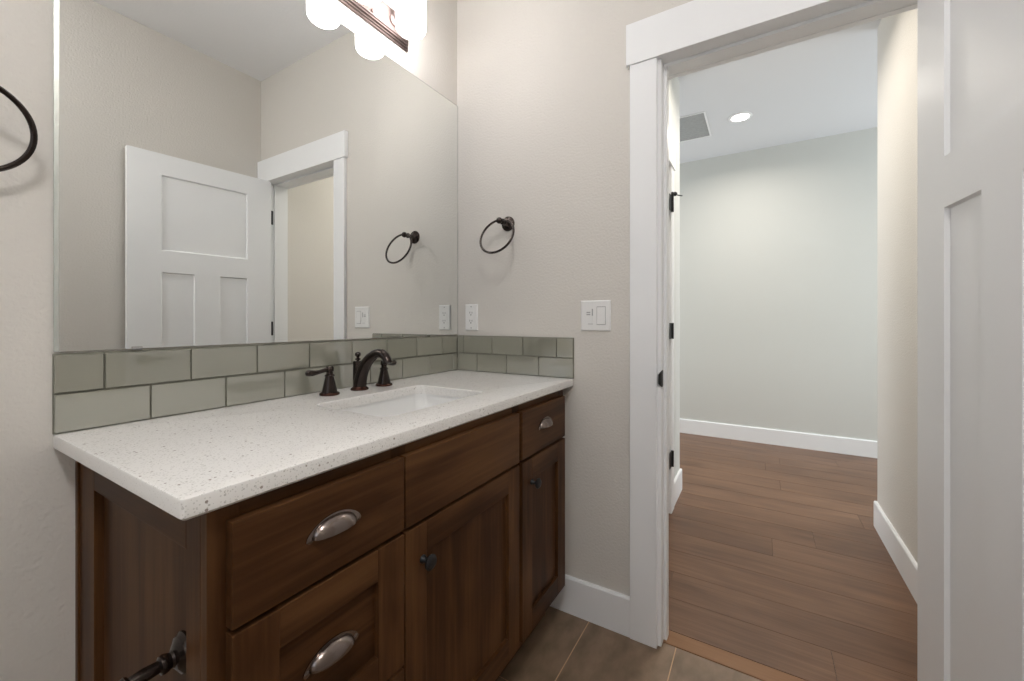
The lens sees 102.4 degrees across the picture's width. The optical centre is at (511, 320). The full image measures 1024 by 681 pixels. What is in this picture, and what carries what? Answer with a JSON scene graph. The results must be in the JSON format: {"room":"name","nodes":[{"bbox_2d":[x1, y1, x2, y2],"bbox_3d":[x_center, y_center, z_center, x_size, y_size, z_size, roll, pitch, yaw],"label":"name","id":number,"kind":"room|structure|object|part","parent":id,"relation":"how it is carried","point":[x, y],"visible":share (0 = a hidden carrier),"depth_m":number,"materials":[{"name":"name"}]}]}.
{"room":"bathroom","nodes":[
{"label":"bathroom","id":0,"kind":"room"},
{"bbox_2d":[0,0,456,680],"bbox_3d":[-1.046,-0.237,0.706,0.120,2.752,2.870,0,0,31],"label":"wall","id":1,"kind":"structure","parent":0,"point":[37,480],"depth_m":0.80,"materials":[{"name":"white paint"}]},
{"bbox_2d":[0,86,37,171],"bbox_3d":[-0.931,-0.349,0.698,0.084,0.184,0.165,0,0,31],"label":"towel ring","id":2,"kind":"object","parent":1,"relation":"attached to","point":[31,148],"visible":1,"depth_m":0.75,"materials":[{"name":"brown metal"}]},
{"bbox_2d":[52,335,457,434],"bbox_3d":[-0.578,0.145,1.356,0.010,0.159,1.271,0,0,31],"label":"tile backsplash","id":3,"kind":"structure","parent":1,"relation":"attached to","point":[90,390],"depth_m":1.03,"materials":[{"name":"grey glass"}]},
{"bbox_2d":[53,0,457,351],"bbox_3d":[-0.578,-0.463,1.357,0.008,1.056,1.270,0,0,31],"label":"wall mirror","id":4,"kind":"object","parent":1,"relation":"attached to","point":[225,172],"visible":1,"depth_m":1.10,"materials":[{"name":"silver mirror"}]},
{"bbox_2d":[338,0,425,51],"bbox_3d":[-0.496,-1.139,1.338,0.168,0.191,0.581,0,0,31],"label":"vanity light","id":5,"kind":"object","parent":1,"relation":"attached to","point":[407,22],"visible":1,"depth_m":1.47,"materials":[{"name":"oil rubbed bronze"},{"name":"frosted white glass"}]},
{"bbox_3d":[-0.470,-1.126,1.322,0.108,0.166,0.108,0,0,31],"label":"lamp shade","id":6,"kind":"part","parent":5,"relation":"part of","materials":[{"name":"white glass"}]},
{"bbox_3d":[-0.390,-1.169,1.507,0.121,0.131,0.068,0,0,31],"label":"arm","id":7,"kind":"part","parent":5,"relation":"part of","materials":[{"name":"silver metal"}]},
{"bbox_3d":[-0.367,-1.126,1.493,0.108,0.166,0.108,0,0,31],"label":"lamp shade","id":8,"kind":"part","parent":5,"relation":"part of","materials":[{"name":"white glass"}]},
{"bbox_2d":[457,0,692,595],"bbox_3d":[0.501,-0.237,1.520,1.930,2.752,0.122,0,0,31],"label":"wall","id":9,"kind":"structure","parent":0,"point":[543,86],"depth_m":1.62,"materials":[{"name":"white paint"}]},
{"bbox_2d":[465,304,477,329],"bbox_3d":[-0.183,-0.017,1.856,0.070,0.118,0.007,0,0,31],"label":"electrical outlet","id":10,"kind":"object","parent":9,"relation":"attached to","point":[471,310],"visible":1,"depth_m":1.85,"materials":[{"name":"white plastic"}]},
{"bbox_2d":[468,310,473,324],"bbox_3d":[-0.185,-0.017,1.854,0.033,0.067,0.002,0,0,31],"label":"receptacle","id":11,"kind":"object","parent":10,"relation":"attached to","point":[470,312],"depth_m":1.85,"materials":[{"name":"white plastic"}]},
{"bbox_2d":[479,216,514,253],"bbox_3d":[-0.045,-0.358,1.698,0.165,0.178,0.135,0,0,31],"label":"towel ring","id":12,"kind":"object","parent":9,"relation":"attached to","point":[507,223],"visible":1,"depth_m":1.70,"materials":[{"name":"brown metal"}]},
{"bbox_3d":[-0.042,-0.415,1.716,0.027,0.027,0.068,0,0,31],"label":"post","id":13,"kind":"part","parent":12,"relation":"part of","materials":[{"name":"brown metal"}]},
{"bbox_2d":[458,335,573,378],"bbox_3d":[-0.004,0.145,1.747,0.569,0.159,0.010,0,0,31],"label":"tile backsplash","id":14,"kind":"structure","parent":9,"relation":"attached to","point":[535,356],"depth_m":1.72,"materials":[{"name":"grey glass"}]},
{"bbox_2d":[550,574,629,637],"bbox_3d":[0.091,1.069,1.688,0.786,0.140,0.014,0,0,31],"label":"baseboard","id":15,"kind":"structure","parent":9,"relation":"attached to","point":[609,609],"depth_m":1.54,"materials":[{"name":"white paint"}]},
{"bbox_2d":[581,300,610,330],"bbox_3d":[0.315,-0.020,1.555,0.118,0.116,0.009,0,0,31],"label":"light switch","id":16,"kind":"object","parent":9,"relation":"attached to","point":[595,314],"visible":1,"depth_m":1.55,"materials":[{"name":"white plastic"}]},
{"bbox_2d":[626,0,916,648],"bbox_3d":[0.853,0.039,1.308,0.935,2.200,0.170,0,0,31],"label":"door frame","id":17,"kind":"structure","parent":9,"relation":"attached to","point":[693,24],"depth_m":1.44,"materials":[{"name":"white paint"}]},
{"bbox_2d":[658,370,662,386],"bbox_3d":[0.522,0.202,1.439,0.006,0.058,0.039,0,0,42],"label":"strike plate","id":18,"kind":"object","parent":17,"relation":"attached to","point":[660,375],"visible":1,"depth_m":1.43,"materials":[{"name":"black metal"}]},
{"bbox_2d":[917,0,1023,680],"bbox_3d":[0.949,0.106,0.786,0.123,2.041,0.737,0,0,26],"label":"door","id":19,"kind":"structure","parent":9,"relation":"in","point":[970,53],"depth_m":0.88,"materials":[{"name":"white paint"}]},
{"bbox_2d":[496,606,761,680],"bbox_3d":[-0.233,1.154,0.301,1.690,0.030,2.777,0,0,31],"label":"floor","id":20,"kind":"structure","parent":0,"point":[563,646],"depth_m":1.38,"materials":[{"name":"brown tile"}]},
{"bbox_2d":[75,390,564,680],"bbox_3d":[-0.328,0.696,1.187,0.611,0.885,1.178,0,0,31],"label":"vanity cabinet","id":21,"kind":"object","parent":20,"relation":"on","point":[435,557],"visible":0.88,"depth_m":0.79,"materials":[{"name":"brown wood"}]},
{"bbox_3d":[-0.653,0.624,0.714,0.538,0.740,0.022,0,0,31],"label":"panel","id":22,"kind":"part","parent":21,"relation":"part of","materials":[{"name":"brown wood"}]},
{"bbox_2d":[119,630,185,680],"bbox_3d":[-0.463,0.497,0.542,0.187,0.060,0.102,0,0,31],"label":"toilet paper holder","id":23,"kind":"object","parent":21,"relation":"attached to","point":[175,659],"visible":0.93,"depth_m":0.59,"materials":[{"name":"brown metal"}]},
{"bbox_3d":[-0.521,0.497,0.568,0.027,0.027,0.087,0,0,31],"label":"post","id":24,"kind":"part","parent":23,"relation":"part of","materials":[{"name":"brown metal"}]},
{"bbox_2d":[53,370,572,520],"bbox_3d":[-0.335,0.239,1.209,0.578,0.029,1.270,0,0,31],"label":"countertop","id":25,"kind":"structure","parent":21,"relation":"on","point":[188,466],"depth_m":0.80,"materials":[{"name":"white stone"}]},
{"bbox_2d":[305,348,396,395],"bbox_3d":[-0.455,0.156,1.308,0.175,0.138,0.359,0,0,31],"label":"faucet","id":26,"kind":"object","parent":25,"relation":"on","point":[361,368],"visible":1,"depth_m":1.32,"materials":[{"name":"brown metal"}]},
{"bbox_3d":[-0.574,0.149,1.218,0.019,0.023,0.082,0,0,25],"label":"lever","id":27,"kind":"part","parent":26,"relation":"part of","materials":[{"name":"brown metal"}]},
{"bbox_3d":[-0.556,0.181,1.255,0.058,0.088,0.058,0,0,31],"label":"handle","id":28,"kind":"part","parent":26,"relation":"part of","materials":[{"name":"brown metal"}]},
{"bbox_3d":[-0.507,0.117,1.354,0.019,0.032,0.019,0,0,31],"label":"lift rod","id":29,"kind":"part","parent":26,"relation":"part of","materials":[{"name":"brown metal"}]},
{"bbox_3d":[-0.449,0.156,1.319,0.175,0.138,0.057,0,0,31],"label":"spout","id":30,"kind":"part","parent":26,"relation":"part of","materials":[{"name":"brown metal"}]},
{"bbox_3d":[-0.447,0.181,1.436,0.058,0.088,0.058,0,0,31],"label":"handle","id":31,"kind":"part","parent":26,"relation":"part of","materials":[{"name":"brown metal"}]},
{"bbox_2d":[341,394,461,416],"bbox_3d":[-0.308,0.330,1.204,0.337,0.152,0.458,0,0,31],"label":"sink basin","id":32,"kind":"object","parent":25,"relation":"in","point":[405,404],"visible":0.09,"depth_m":1.38,"materials":[{"name":"white ceramic"}]},
{"bbox_3d":[-0.310,0.567,0.706,0.019,0.265,0.318,0,0,31],"label":"drawer","id":33,"kind":"part","parent":21,"relation":"part of","materials":[{"name":"brown wood"}]},
{"bbox_3d":[-0.310,0.352,0.706,0.019,0.148,0.318,0,0,31],"label":"drawer","id":34,"kind":"part","parent":21,"relation":"part of","materials":[{"name":"brown wood"}]},
{"bbox_3d":[-0.296,0.553,0.692,0.019,0.034,0.105,0,0,31],"label":"cup pull","id":35,"kind":"part","parent":21,"relation":"part of","materials":[{"name":"silver metal"}]},
{"bbox_3d":[-0.294,0.342,0.696,0.019,0.034,0.105,0,0,31],"label":"cup pull","id":36,"kind":"part","parent":21,"relation":"part of","materials":[{"name":"silver metal"}]},
{"bbox_3d":[-0.310,0.845,0.706,0.019,0.274,0.318,0,0,31],"label":"drawer","id":37,"kind":"part","parent":21,"relation":"part of","materials":[{"name":"brown wood"}]},
{"bbox_3d":[-0.179,0.511,0.875,0.030,0.033,0.033,0,0,31],"label":"knob","id":38,"kind":"part","parent":21,"relation":"part of","materials":[{"name":"black metal"}]},
{"bbox_3d":[-0.105,0.352,1.045,0.019,0.148,0.464,0,0,31],"label":"false drawer","id":39,"kind":"part","parent":21,"relation":"part of","materials":[{"name":"brown wood"}]},
{"bbox_3d":[-0.105,0.708,1.045,0.019,0.547,0.464,0,0,31],"label":"door","id":40,"kind":"part","parent":21,"relation":"part of","materials":[{"name":"brown wood"}]},
{"bbox_3d":[0.075,0.510,1.297,0.030,0.033,0.033,0,0,31],"label":"knob","id":41,"kind":"part","parent":21,"relation":"part of","materials":[{"name":"black metal"}]},
{"bbox_3d":[0.106,0.352,1.396,0.019,0.148,0.320,0,0,31],"label":"drawer","id":42,"kind":"part","parent":21,"relation":"part of","materials":[{"name":"brown wood"}]},
{"bbox_3d":[0.106,0.708,1.396,0.019,0.547,0.320,0,0,31],"label":"door","id":43,"kind":"part","parent":21,"relation":"part of","materials":[{"name":"brown wood"}]},
{"bbox_3d":[0.120,0.340,1.383,0.019,0.034,0.105,0,0,31],"label":"cup pull","id":44,"kind":"part","parent":21,"relation":"part of","materials":[{"name":"silver metal"}]},
{"bbox_2d":[663,630,805,680],"bbox_3d":[0.855,1.148,1.309,0.723,0.021,0.069,0,0,31],"label":"threshold","id":45,"kind":"object","parent":20,"relation":"on","point":[759,671],"visible":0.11,"depth_m":1.38,"materials":[{"name":"brown wood"}]},
{"bbox_2d":[669,77,679,477],"bbox_3d":[0.730,-0.237,2.237,0.130,2.752,1.343,0,0,31],"label":"wall","id":46,"kind":"structure","parent":0,"point":[674,84],"depth_m":2.67,"materials":[{"name":"grey paint"}]},
{"bbox_2d":[669,135,675,513],"bbox_3d":[0.685,0.039,2.139,0.154,2.200,0.963,0,0,31],"label":"door frame","id":47,"kind":"structure","parent":46,"relation":"attached to","point":[672,149],"depth_m":2.43,"materials":[{"name":"white paint"}]},
{"bbox_2d":[669,192,682,468],"bbox_3d":[0.765,0.111,2.134,0.106,2.031,0.797,0,0,31],"label":"door hinges","id":48,"kind":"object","parent":47,"relation":"attached to","point":[671,196],"depth_m":2.41,"materials":[{"name":"black metal"}]},
{"bbox_2d":[680,127,876,440],"bbox_3d":[2.397,-0.237,3.878,6.700,2.752,0.120,0,0,31],"label":"wall","id":49,"kind":"structure","parent":0,"point":[778,244],"depth_m":3.75,"materials":[{"name":"grey paint"}]},
{"bbox_2d":[680,419,876,457],"bbox_3d":[2.363,1.069,3.821,6.460,0.140,0.014,0,0,31],"label":"baseboard","id":50,"kind":"structure","parent":49,"relation":"attached to","point":[842,445],"depth_m":3.75,"materials":[{"name":"white paint"}]},
{"bbox_2d":[678,19,880,163],"bbox_3d":[1.623,-1.663,2.594,6.700,0.100,3.120,0,0,31],"label":"ceiling","id":51,"kind":"structure","parent":0,"point":[825,85],"depth_m":2.93,"materials":[{"name":"white paint"}]},
{"bbox_2d":[680,111,710,141],"bbox_3d":[1.458,-1.610,3.458,0.350,0.006,0.484,0,0,31],"label":"ceiling vent","id":52,"kind":"object","parent":51,"relation":"in","point":[693,126],"visible":0.53,"depth_m":3.43,"materials":[{"name":"white metal"}]},
{"bbox_2d":[728,111,752,121],"bbox_3d":[1.803,-1.609,3.250,0.168,0.008,0.168,0,0,31],"label":"recessed light","id":53,"kind":"object","parent":51,"relation":"in","point":[741,116],"visible":1,"depth_m":3.24,"materials":[{"name":"white paint"}]},
{"bbox_2d":[669,433,916,680],"bbox_3d":[1.617,1.159,2.585,6.700,0.040,2.900,0,0,31],"label":"floor","id":54,"kind":"structure","parent":0,"point":[778,559],"depth_m":1.92,"materials":[{"name":"brown wood"}]},
{"bbox_2d":[877,9,916,561],"bbox_3d":[1.725,-0.237,1.650,0.140,2.752,1.366,0,0,31],"label":"wall","id":55,"kind":"structure","parent":0,"point":[896,34],"depth_m":1.93,"materials":[{"name":"white paint"}]},
{"bbox_2d":[874,501,916,602],"bbox_3d":[2.829,1.069,0.992,2.739,0.140,1.380,0,0,31],"label":"baseboard","id":56,"kind":"structure","parent":55,"relation":"attached to","point":[901,556],"depth_m":1.90,"materials":[{"name":"white paint"}]},
{"bbox_3d":[-0.168,-0.237,3.493,2.705,2.752,0.120,0,0,31],"label":"wall","id":57,"kind":"structure","parent":0,"visible":0},
{"bbox_2d":[674,468,681,505],"bbox_3d":[-0.100,1.069,3.350,2.729,0.140,0.322,0,0,31],"label":"baseboard","id":58,"kind":"structure","parent":57,"relation":"attached to","point":[678,479],"depth_m":2.64,"materials":[{"name":"white paint"}]}
]}

